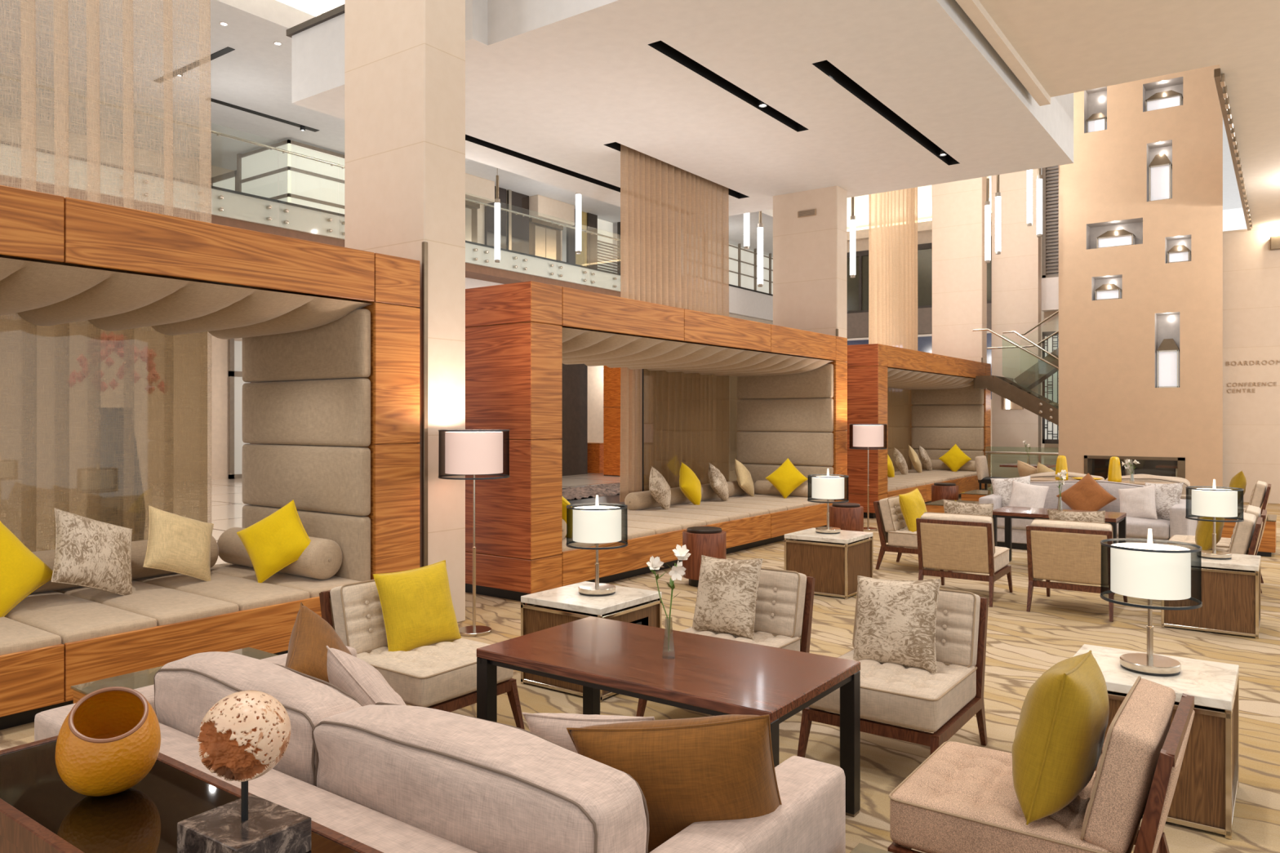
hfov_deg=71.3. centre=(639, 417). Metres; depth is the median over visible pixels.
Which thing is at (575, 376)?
wall
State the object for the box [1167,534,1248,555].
seat cushion
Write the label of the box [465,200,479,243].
door
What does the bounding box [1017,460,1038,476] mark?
cushion
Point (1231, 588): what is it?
side table
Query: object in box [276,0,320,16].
light
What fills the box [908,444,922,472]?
cushion
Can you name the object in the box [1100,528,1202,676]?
table lamp
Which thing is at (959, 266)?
wall column
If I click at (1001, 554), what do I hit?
seat cushion
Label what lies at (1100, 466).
wall
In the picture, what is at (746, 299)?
window
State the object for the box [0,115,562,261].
wall
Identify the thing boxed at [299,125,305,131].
spotlight
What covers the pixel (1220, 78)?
track rail
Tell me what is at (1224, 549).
seat cushion
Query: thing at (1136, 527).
seat cushion
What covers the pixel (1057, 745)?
cushion
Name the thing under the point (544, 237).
door
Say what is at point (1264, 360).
lettering
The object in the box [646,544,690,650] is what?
flower sprig
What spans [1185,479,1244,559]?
table lamp
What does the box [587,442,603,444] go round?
countertop
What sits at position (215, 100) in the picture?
trim
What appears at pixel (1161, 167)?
lantern
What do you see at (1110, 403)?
wall
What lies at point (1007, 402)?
diffuser
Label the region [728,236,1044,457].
wall
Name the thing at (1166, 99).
lantern
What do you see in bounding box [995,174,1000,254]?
tube light
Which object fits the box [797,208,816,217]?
air vent
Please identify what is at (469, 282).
ceiling
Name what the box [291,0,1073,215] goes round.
ceiling
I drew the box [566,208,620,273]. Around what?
window
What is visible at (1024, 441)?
flower sprig
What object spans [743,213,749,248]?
tube light
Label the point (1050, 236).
window
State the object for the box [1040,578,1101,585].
seat cushion
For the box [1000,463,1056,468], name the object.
cafe table
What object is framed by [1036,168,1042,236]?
tube light
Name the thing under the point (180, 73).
spotlight
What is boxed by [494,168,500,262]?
tube light
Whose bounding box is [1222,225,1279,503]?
wall
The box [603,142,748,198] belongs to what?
trim
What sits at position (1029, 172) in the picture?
tube light
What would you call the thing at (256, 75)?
ceiling
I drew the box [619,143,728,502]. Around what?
sheer curtain
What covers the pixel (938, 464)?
bolster
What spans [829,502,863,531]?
stool
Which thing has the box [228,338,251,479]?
frosted door
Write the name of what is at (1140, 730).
cushion
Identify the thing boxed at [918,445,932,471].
cushion
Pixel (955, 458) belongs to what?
cushion
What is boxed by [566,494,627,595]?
table lamp
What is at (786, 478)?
cushion
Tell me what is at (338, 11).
ledge
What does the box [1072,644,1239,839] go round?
side table
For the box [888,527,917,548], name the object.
seat cushion
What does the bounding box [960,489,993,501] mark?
table
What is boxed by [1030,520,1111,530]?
cushion
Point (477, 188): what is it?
trim
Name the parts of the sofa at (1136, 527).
arm, seat, arm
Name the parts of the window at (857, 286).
pane, rail, pane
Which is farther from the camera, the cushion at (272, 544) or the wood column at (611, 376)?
the wood column at (611, 376)
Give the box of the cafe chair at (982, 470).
[974,455,1008,490]
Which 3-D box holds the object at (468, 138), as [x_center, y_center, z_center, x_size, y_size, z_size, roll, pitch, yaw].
[-1.040,-3.836,13.302,0.220,0.368,6.740,0,0,36]
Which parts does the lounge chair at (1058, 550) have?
leg, leg, panel, wood frame, leg, leg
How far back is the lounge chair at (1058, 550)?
7.65 m
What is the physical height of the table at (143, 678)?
0.452 m
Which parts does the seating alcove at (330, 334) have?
header panel, panel, panel, header panel, padded panel, padded panel, padded panel, padded panel, post panel, post panel, post panel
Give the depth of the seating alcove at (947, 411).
17.63 m
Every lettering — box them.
[1226,360,1279,365]
[1226,382,1276,386]
[1226,388,1255,392]
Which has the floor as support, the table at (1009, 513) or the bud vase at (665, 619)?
the table at (1009, 513)
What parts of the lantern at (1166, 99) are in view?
pane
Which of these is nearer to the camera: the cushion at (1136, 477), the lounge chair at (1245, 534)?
the lounge chair at (1245, 534)
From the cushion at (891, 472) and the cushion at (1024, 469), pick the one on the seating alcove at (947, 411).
the cushion at (891, 472)
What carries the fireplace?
in the wall at (1110, 403)
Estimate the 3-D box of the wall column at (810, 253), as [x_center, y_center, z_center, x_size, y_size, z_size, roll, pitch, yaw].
[2.759,-3.250,14.514,1.142,9.900,0.412,0,0,36]
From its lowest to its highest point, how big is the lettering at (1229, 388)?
0.077 m
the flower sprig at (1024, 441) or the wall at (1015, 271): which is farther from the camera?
the wall at (1015, 271)
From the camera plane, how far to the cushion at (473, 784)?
2.24 m
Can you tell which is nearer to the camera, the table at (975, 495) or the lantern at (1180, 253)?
the table at (975, 495)
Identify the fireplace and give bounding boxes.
[1084,455,1185,478]
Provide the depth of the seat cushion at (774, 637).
5.11 m
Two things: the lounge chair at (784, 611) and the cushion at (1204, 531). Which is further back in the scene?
the cushion at (1204, 531)
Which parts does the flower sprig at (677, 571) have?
stem, stem, stem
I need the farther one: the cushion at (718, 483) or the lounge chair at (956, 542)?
the cushion at (718, 483)
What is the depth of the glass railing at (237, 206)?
16.90 m
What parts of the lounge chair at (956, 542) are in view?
leg, leg, panel, wood frame, leg, leg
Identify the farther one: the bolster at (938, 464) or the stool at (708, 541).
the bolster at (938, 464)
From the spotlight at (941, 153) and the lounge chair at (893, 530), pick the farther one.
the spotlight at (941, 153)
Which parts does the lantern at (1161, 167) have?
pane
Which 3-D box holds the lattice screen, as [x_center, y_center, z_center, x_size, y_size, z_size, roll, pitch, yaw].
[9.793,-0.700,20.523,1.000,2.600,0.080,0,0,36]
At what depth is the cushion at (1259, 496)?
12.29 m
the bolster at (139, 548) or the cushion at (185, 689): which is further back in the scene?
the bolster at (139, 548)
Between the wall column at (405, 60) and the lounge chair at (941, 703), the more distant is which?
the wall column at (405, 60)
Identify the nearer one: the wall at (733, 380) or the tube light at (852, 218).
the tube light at (852, 218)
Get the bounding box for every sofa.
[34,645,845,852]
[978,480,1197,550]
[1029,471,1199,522]
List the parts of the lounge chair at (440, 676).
panel, leg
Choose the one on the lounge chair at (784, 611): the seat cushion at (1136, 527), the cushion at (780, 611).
the cushion at (780, 611)
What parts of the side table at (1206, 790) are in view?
wood panel, wood panel, steel frame, wood panel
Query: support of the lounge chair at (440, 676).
on the floor
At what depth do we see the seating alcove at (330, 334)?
6.23 m
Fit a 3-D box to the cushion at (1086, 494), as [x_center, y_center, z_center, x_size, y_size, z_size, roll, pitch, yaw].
[5.774,1.030,11.553,0.335,0.618,0.644,0,0,-29]
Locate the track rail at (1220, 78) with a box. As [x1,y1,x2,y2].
[1213,67,1252,230]
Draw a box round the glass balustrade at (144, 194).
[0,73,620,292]
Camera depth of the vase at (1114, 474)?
12.19 m
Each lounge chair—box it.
[319,579,524,729]
[635,567,815,716]
[797,585,988,757]
[873,495,952,572]
[887,675,1195,852]
[915,511,1013,607]
[1026,518,1127,622]
[1164,512,1262,555]
[1167,504,1267,593]
[1243,480,1271,514]
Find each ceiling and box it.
[0,0,773,272]
[0,277,502,335]
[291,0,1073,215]
[955,0,1279,228]
[1040,119,1242,209]
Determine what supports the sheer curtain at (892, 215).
hanging from the ceiling at (1231, 196)
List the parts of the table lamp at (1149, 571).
stem, lamp shade, lamp shade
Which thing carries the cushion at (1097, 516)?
on the lounge chair at (1058, 550)
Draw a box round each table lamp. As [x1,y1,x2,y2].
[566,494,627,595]
[807,468,848,533]
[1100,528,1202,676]
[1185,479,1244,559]
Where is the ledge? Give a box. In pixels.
[286,4,344,37]
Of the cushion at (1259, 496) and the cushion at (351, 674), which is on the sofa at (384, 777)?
the cushion at (351, 674)
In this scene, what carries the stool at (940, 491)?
on the floor
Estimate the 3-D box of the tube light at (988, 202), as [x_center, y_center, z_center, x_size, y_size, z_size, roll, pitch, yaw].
[6.819,-5.620,17.500,0.104,5.159,0.104,0,0,36]
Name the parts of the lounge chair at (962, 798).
leg, panel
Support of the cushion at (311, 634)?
on the sofa at (384, 777)
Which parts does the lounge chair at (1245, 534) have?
wood frame, panel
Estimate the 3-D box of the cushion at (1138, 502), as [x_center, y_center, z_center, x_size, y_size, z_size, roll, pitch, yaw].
[6.189,1.070,11.104,0.241,0.507,0.529,0,0,-38]
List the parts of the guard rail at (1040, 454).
post, handrail, post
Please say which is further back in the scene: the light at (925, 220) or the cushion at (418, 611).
the light at (925, 220)
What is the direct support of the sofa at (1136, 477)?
on the floor
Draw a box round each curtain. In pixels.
[0,0,212,551]
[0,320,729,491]
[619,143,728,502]
[868,186,917,471]
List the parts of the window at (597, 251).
tan pane, lit panel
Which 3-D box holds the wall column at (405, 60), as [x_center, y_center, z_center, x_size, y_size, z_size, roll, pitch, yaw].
[-2.004,-3.250,7.576,1.052,9.900,0.457,0,0,36]
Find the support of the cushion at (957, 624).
on the lounge chair at (941, 703)
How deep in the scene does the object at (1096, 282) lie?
17.31 m
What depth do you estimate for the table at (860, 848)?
2.58 m
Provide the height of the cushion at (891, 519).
0.385 m
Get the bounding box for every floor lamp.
[438,429,509,636]
[848,423,887,531]
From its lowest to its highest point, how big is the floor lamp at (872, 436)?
1.605 m
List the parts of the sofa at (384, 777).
arm, frame, arm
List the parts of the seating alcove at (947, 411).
panel, panel, panel, panel, post panel, post panel, post panel, post panel, header panel, panel, header panel, panel, padded panel, padded panel, padded panel, padded panel, panel, header panel, post panel, post panel, post panel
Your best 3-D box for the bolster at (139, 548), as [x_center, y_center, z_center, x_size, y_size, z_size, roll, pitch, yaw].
[-4.300,1.070,6.024,0.286,0.286,2.932,0,0,36]
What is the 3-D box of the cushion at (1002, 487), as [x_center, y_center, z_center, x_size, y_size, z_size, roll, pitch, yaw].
[5.034,1.040,12.065,0.540,0.521,0.270,0,0,20]
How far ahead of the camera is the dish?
12.53 m
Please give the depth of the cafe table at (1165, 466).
17.50 m
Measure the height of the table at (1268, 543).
0.452 m
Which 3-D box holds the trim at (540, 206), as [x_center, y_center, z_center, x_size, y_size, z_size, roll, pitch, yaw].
[-2.814,-6.575,28.410,0.450,0.650,1.740,0,0,36]
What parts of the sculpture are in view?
rod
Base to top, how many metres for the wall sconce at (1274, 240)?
0.268 m
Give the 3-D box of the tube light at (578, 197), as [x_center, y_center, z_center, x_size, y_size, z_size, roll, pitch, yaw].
[-1.171,-5.665,17.000,0.104,5.070,0.104,0,0,36]
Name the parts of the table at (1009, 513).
leg, leg, leg, leg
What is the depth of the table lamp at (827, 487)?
8.75 m
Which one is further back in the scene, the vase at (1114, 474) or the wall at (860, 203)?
the wall at (860, 203)
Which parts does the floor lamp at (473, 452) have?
lamp shade, lamp shade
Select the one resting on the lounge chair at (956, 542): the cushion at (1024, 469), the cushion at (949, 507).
the cushion at (949, 507)
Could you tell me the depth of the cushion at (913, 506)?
9.89 m
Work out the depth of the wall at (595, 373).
31.68 m
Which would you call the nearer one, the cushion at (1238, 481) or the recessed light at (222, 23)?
the cushion at (1238, 481)
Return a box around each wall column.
[344,0,465,622]
[773,186,847,431]
[932,176,986,363]
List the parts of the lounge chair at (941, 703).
leg, leg, leg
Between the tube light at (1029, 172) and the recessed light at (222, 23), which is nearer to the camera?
the recessed light at (222, 23)
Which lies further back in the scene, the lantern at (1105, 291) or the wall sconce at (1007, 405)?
the wall sconce at (1007, 405)
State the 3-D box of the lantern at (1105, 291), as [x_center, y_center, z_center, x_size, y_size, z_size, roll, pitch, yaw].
[9.030,-2.414,17.196,0.440,0.318,0.300,0,0,36]
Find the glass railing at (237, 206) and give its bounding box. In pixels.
[0,143,620,291]
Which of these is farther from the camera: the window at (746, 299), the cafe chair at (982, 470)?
the window at (746, 299)
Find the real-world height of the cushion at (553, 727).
0.472 m
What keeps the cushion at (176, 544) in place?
on the seating alcove at (330, 334)
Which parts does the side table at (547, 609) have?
wood panel, wood panel, wood panel, wood panel, socket plate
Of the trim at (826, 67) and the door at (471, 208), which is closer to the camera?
the trim at (826, 67)
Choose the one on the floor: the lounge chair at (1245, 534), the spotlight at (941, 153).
the lounge chair at (1245, 534)
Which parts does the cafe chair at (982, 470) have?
backrest, seat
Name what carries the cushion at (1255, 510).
on the lounge chair at (1224, 542)
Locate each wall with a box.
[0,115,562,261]
[560,363,587,475]
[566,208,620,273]
[587,365,603,442]
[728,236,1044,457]
[847,175,991,470]
[991,168,1058,489]
[1058,64,1222,488]
[1092,458,1177,479]
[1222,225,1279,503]
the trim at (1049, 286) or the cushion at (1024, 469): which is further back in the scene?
the trim at (1049, 286)
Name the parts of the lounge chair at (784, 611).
leg, panel, wood frame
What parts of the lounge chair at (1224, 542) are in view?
wood frame, leg, panel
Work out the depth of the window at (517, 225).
27.05 m
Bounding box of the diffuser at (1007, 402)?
[1005,399,1009,408]
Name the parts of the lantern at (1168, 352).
pane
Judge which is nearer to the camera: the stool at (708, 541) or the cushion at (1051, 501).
the stool at (708, 541)
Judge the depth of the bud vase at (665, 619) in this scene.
3.91 m
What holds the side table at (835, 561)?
on the floor
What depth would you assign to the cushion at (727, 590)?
5.13 m
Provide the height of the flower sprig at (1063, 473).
0.443 m
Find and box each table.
[0,735,383,852]
[71,647,277,703]
[476,616,860,817]
[520,581,662,702]
[784,528,873,599]
[849,843,892,852]
[924,499,978,512]
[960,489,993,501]
[992,506,1126,561]
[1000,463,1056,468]
[1030,477,1181,498]
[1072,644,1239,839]
[1155,464,1177,477]
[1160,553,1260,639]
[1221,514,1276,556]
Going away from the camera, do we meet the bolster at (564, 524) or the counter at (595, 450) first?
the bolster at (564, 524)
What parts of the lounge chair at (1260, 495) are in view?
wood frame, panel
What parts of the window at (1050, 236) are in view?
pane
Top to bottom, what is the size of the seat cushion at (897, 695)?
0.214 m
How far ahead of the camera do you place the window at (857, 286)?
30.36 m
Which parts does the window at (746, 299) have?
rail, rail, rail, panel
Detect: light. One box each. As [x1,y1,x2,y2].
[219,21,228,26]
[273,41,281,44]
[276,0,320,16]
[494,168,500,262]
[575,192,581,253]
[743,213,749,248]
[757,210,763,286]
[847,210,991,231]
[849,196,855,277]
[985,177,990,262]
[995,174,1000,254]
[1026,169,1032,226]
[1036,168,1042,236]
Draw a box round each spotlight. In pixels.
[176,70,182,76]
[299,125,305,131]
[757,98,767,106]
[938,146,946,155]
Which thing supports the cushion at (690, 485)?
on the seating alcove at (792, 383)
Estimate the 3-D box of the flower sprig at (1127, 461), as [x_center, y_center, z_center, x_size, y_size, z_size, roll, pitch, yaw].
[6.662,0.703,12.123,0.235,0.294,0.156,0,0,36]
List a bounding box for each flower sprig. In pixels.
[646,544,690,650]
[1022,440,1031,460]
[1055,470,1066,510]
[1121,458,1139,479]
[1123,459,1134,475]
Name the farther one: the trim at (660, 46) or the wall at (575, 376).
the wall at (575, 376)
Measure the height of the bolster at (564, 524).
0.235 m
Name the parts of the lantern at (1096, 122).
pane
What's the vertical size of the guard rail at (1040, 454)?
1.080 m
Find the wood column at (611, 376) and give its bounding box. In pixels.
[603,365,620,476]
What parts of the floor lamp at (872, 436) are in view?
lamp shade, lamp shade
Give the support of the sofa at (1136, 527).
on the floor
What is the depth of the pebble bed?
18.48 m
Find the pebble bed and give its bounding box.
[562,482,625,507]
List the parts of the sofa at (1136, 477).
frame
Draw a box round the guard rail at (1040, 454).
[985,446,1058,490]
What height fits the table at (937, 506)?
0.452 m
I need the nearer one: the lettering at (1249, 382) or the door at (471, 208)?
the lettering at (1249, 382)
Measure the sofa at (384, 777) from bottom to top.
0.874 m
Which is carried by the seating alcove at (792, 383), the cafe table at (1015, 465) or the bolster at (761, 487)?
the bolster at (761, 487)
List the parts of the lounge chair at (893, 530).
leg, panel, wood frame, leg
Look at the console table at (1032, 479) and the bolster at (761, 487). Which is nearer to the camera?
the console table at (1032, 479)
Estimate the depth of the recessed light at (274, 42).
16.42 m
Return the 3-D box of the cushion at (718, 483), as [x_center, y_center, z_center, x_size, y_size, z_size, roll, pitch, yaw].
[1.147,0.955,13.011,0.307,0.598,0.591,0,0,41]
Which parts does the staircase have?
handrail, handrail, handrail, handrail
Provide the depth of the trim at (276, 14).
15.44 m
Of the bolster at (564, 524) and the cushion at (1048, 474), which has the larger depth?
the cushion at (1048, 474)
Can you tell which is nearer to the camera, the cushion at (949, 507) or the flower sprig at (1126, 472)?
the cushion at (949, 507)
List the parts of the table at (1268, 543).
glass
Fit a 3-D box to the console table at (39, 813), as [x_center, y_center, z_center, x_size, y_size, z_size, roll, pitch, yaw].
[-0.850,1.338,1.943,2.460,0.724,0.425,0,0,36]
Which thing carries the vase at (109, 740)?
on the console table at (39, 813)
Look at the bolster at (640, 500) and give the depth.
12.33 m
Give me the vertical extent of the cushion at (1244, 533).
0.385 m
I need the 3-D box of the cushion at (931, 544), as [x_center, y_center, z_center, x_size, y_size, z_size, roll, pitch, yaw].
[2.943,1.090,8.288,0.626,0.385,0.200,0,0,34]
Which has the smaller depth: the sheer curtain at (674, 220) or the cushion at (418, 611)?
the cushion at (418, 611)
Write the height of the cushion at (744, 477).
0.613 m
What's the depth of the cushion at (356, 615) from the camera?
4.80 m
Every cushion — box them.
[0,520,53,617]
[51,507,132,595]
[142,505,213,581]
[154,651,361,786]
[236,499,311,582]
[284,602,351,686]
[313,704,646,852]
[326,645,405,706]
[329,581,387,653]
[356,638,513,707]
[373,560,461,651]
[521,712,654,753]
[562,496,570,537]
[566,714,782,852]
[648,466,671,509]
[679,462,701,505]
[680,626,799,651]
[692,555,763,640]
[707,462,728,501]
[734,459,754,497]
[753,568,806,637]
[765,457,807,498]
[808,649,976,732]
[853,575,940,674]
[853,590,980,666]
[879,496,906,532]
[887,453,894,477]
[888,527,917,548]
[889,741,1140,852]
[893,448,907,474]
[898,488,927,532]
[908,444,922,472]
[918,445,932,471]
[920,512,994,554]
[925,546,1008,573]
[938,444,971,471]
[942,499,993,517]
[991,475,1030,507]
[996,516,1169,539]
[1008,480,1048,507]
[1011,650,1109,825]
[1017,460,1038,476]
[1029,471,1104,479]
[1030,480,1144,512]
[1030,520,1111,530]
[1036,462,1055,473]
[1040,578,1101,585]
[1047,509,1105,523]
[1056,472,1116,511]
[1081,678,1175,852]
[1105,474,1190,494]
[1118,484,1157,519]
[1144,482,1183,520]
[1164,543,1229,551]
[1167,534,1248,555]
[1195,516,1224,550]
[1228,470,1246,495]
[1228,512,1256,554]
[1243,505,1261,546]
[1248,480,1266,507]
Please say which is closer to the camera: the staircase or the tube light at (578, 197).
the tube light at (578, 197)
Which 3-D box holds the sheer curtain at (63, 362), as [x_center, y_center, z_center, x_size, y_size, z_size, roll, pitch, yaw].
[-4.520,-3.380,6.318,0.150,9.600,3.032,0,0,36]
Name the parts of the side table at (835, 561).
wood panel, wood panel, wood panel, wood panel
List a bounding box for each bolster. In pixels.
[30,535,218,594]
[217,527,342,579]
[562,519,566,539]
[624,480,746,510]
[754,480,808,497]
[920,459,976,471]
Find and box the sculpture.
[177,690,311,852]
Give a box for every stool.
[682,526,726,586]
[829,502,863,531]
[931,482,958,502]
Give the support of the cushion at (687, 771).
on the sofa at (384, 777)
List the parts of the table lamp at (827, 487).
stem, lamp shade, lamp shade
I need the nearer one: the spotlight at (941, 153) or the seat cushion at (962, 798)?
the seat cushion at (962, 798)
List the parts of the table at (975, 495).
glass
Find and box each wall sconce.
[1003,397,1023,409]
[1270,235,1279,250]
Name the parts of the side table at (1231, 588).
wood panel, wood panel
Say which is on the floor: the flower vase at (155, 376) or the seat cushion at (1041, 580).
the flower vase at (155, 376)
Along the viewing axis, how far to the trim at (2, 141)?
16.84 m
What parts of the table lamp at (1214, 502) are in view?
stem, lamp shade, lamp shade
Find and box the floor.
[0,449,1279,852]
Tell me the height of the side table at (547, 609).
0.560 m
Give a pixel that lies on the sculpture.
(245, 735)
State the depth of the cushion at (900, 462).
18.87 m
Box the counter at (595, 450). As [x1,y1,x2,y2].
[587,442,603,473]
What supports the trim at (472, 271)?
attached to the glass railing at (237, 206)
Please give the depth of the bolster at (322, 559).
6.66 m
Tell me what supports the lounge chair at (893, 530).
on the floor
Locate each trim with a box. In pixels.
[0,140,620,275]
[0,174,620,297]
[153,46,235,83]
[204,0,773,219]
[206,97,319,132]
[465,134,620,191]
[465,173,494,203]
[528,194,574,226]
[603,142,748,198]
[647,40,808,131]
[812,59,959,164]
[1040,276,1058,311]
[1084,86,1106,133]
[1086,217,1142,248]
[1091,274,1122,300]
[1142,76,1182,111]
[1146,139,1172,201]
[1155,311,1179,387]
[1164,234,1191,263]
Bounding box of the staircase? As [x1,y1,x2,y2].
[972,310,1058,425]
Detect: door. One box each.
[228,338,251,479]
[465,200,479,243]
[528,217,563,261]
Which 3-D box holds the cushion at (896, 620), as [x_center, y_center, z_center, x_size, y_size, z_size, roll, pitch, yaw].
[1.309,1.050,4.574,0.497,0.484,0.210,0,0,41]
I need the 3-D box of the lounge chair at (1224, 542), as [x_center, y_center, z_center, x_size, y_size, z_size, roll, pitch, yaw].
[5.885,1.298,9.148,0.886,0.812,0.678,0,0,36]
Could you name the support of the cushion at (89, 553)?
on the seating alcove at (330, 334)
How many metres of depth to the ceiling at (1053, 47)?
9.20 m
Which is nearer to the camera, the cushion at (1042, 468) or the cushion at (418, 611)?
the cushion at (418, 611)
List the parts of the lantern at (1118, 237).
pane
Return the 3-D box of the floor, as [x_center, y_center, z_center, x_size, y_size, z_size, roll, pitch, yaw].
[0.063,1.750,22.204,38.000,0.100,48.000,0,0,36]
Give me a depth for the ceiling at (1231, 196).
30.99 m
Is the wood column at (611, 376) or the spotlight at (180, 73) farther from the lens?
the wood column at (611, 376)
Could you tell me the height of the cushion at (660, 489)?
0.608 m
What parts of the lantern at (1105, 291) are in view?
pane, frame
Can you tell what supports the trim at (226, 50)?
attached to the ceiling at (256, 75)
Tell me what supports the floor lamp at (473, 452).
on the floor
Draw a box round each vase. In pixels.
[55,686,160,796]
[66,331,168,541]
[662,618,675,657]
[1054,455,1068,479]
[1107,456,1121,482]
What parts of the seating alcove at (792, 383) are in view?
panel, panel, panel, panel, post panel, post panel, post panel, post panel, panel, header panel, header panel, panel, padded panel, padded panel, padded panel, padded panel, header panel, panel, post panel, post panel, post panel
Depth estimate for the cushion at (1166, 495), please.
10.91 m
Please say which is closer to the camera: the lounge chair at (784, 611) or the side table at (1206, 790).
the side table at (1206, 790)
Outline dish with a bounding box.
[1071,477,1103,479]
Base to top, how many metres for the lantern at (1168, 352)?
0.910 m
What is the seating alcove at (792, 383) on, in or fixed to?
on the floor
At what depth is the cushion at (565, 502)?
8.82 m
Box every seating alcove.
[0,185,420,730]
[465,280,847,601]
[847,343,991,518]
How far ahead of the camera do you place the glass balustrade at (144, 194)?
17.14 m
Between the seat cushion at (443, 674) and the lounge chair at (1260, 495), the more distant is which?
the lounge chair at (1260, 495)
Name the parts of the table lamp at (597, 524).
stem, lamp shade, lamp shade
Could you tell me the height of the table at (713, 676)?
0.650 m
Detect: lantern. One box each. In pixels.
[1085,112,1106,133]
[1094,283,1122,300]
[1096,229,1135,248]
[1145,89,1182,111]
[1148,153,1172,201]
[1156,338,1179,387]
[1167,244,1191,262]
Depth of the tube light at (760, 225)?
16.95 m
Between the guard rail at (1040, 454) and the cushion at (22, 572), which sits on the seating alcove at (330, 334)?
the cushion at (22, 572)
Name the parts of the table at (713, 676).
leg, leg, leg, leg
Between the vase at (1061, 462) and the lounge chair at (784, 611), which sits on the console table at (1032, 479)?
the vase at (1061, 462)
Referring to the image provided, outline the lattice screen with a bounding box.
[1042,331,1058,444]
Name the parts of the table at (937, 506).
glass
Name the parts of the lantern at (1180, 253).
pane, frame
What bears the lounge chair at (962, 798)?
on the floor
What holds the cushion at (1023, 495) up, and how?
on the sofa at (1136, 527)
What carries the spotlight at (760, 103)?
attached to the trim at (660, 46)
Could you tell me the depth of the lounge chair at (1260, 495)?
12.28 m
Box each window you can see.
[484,186,528,253]
[728,243,773,321]
[847,235,991,399]
[1041,165,1058,278]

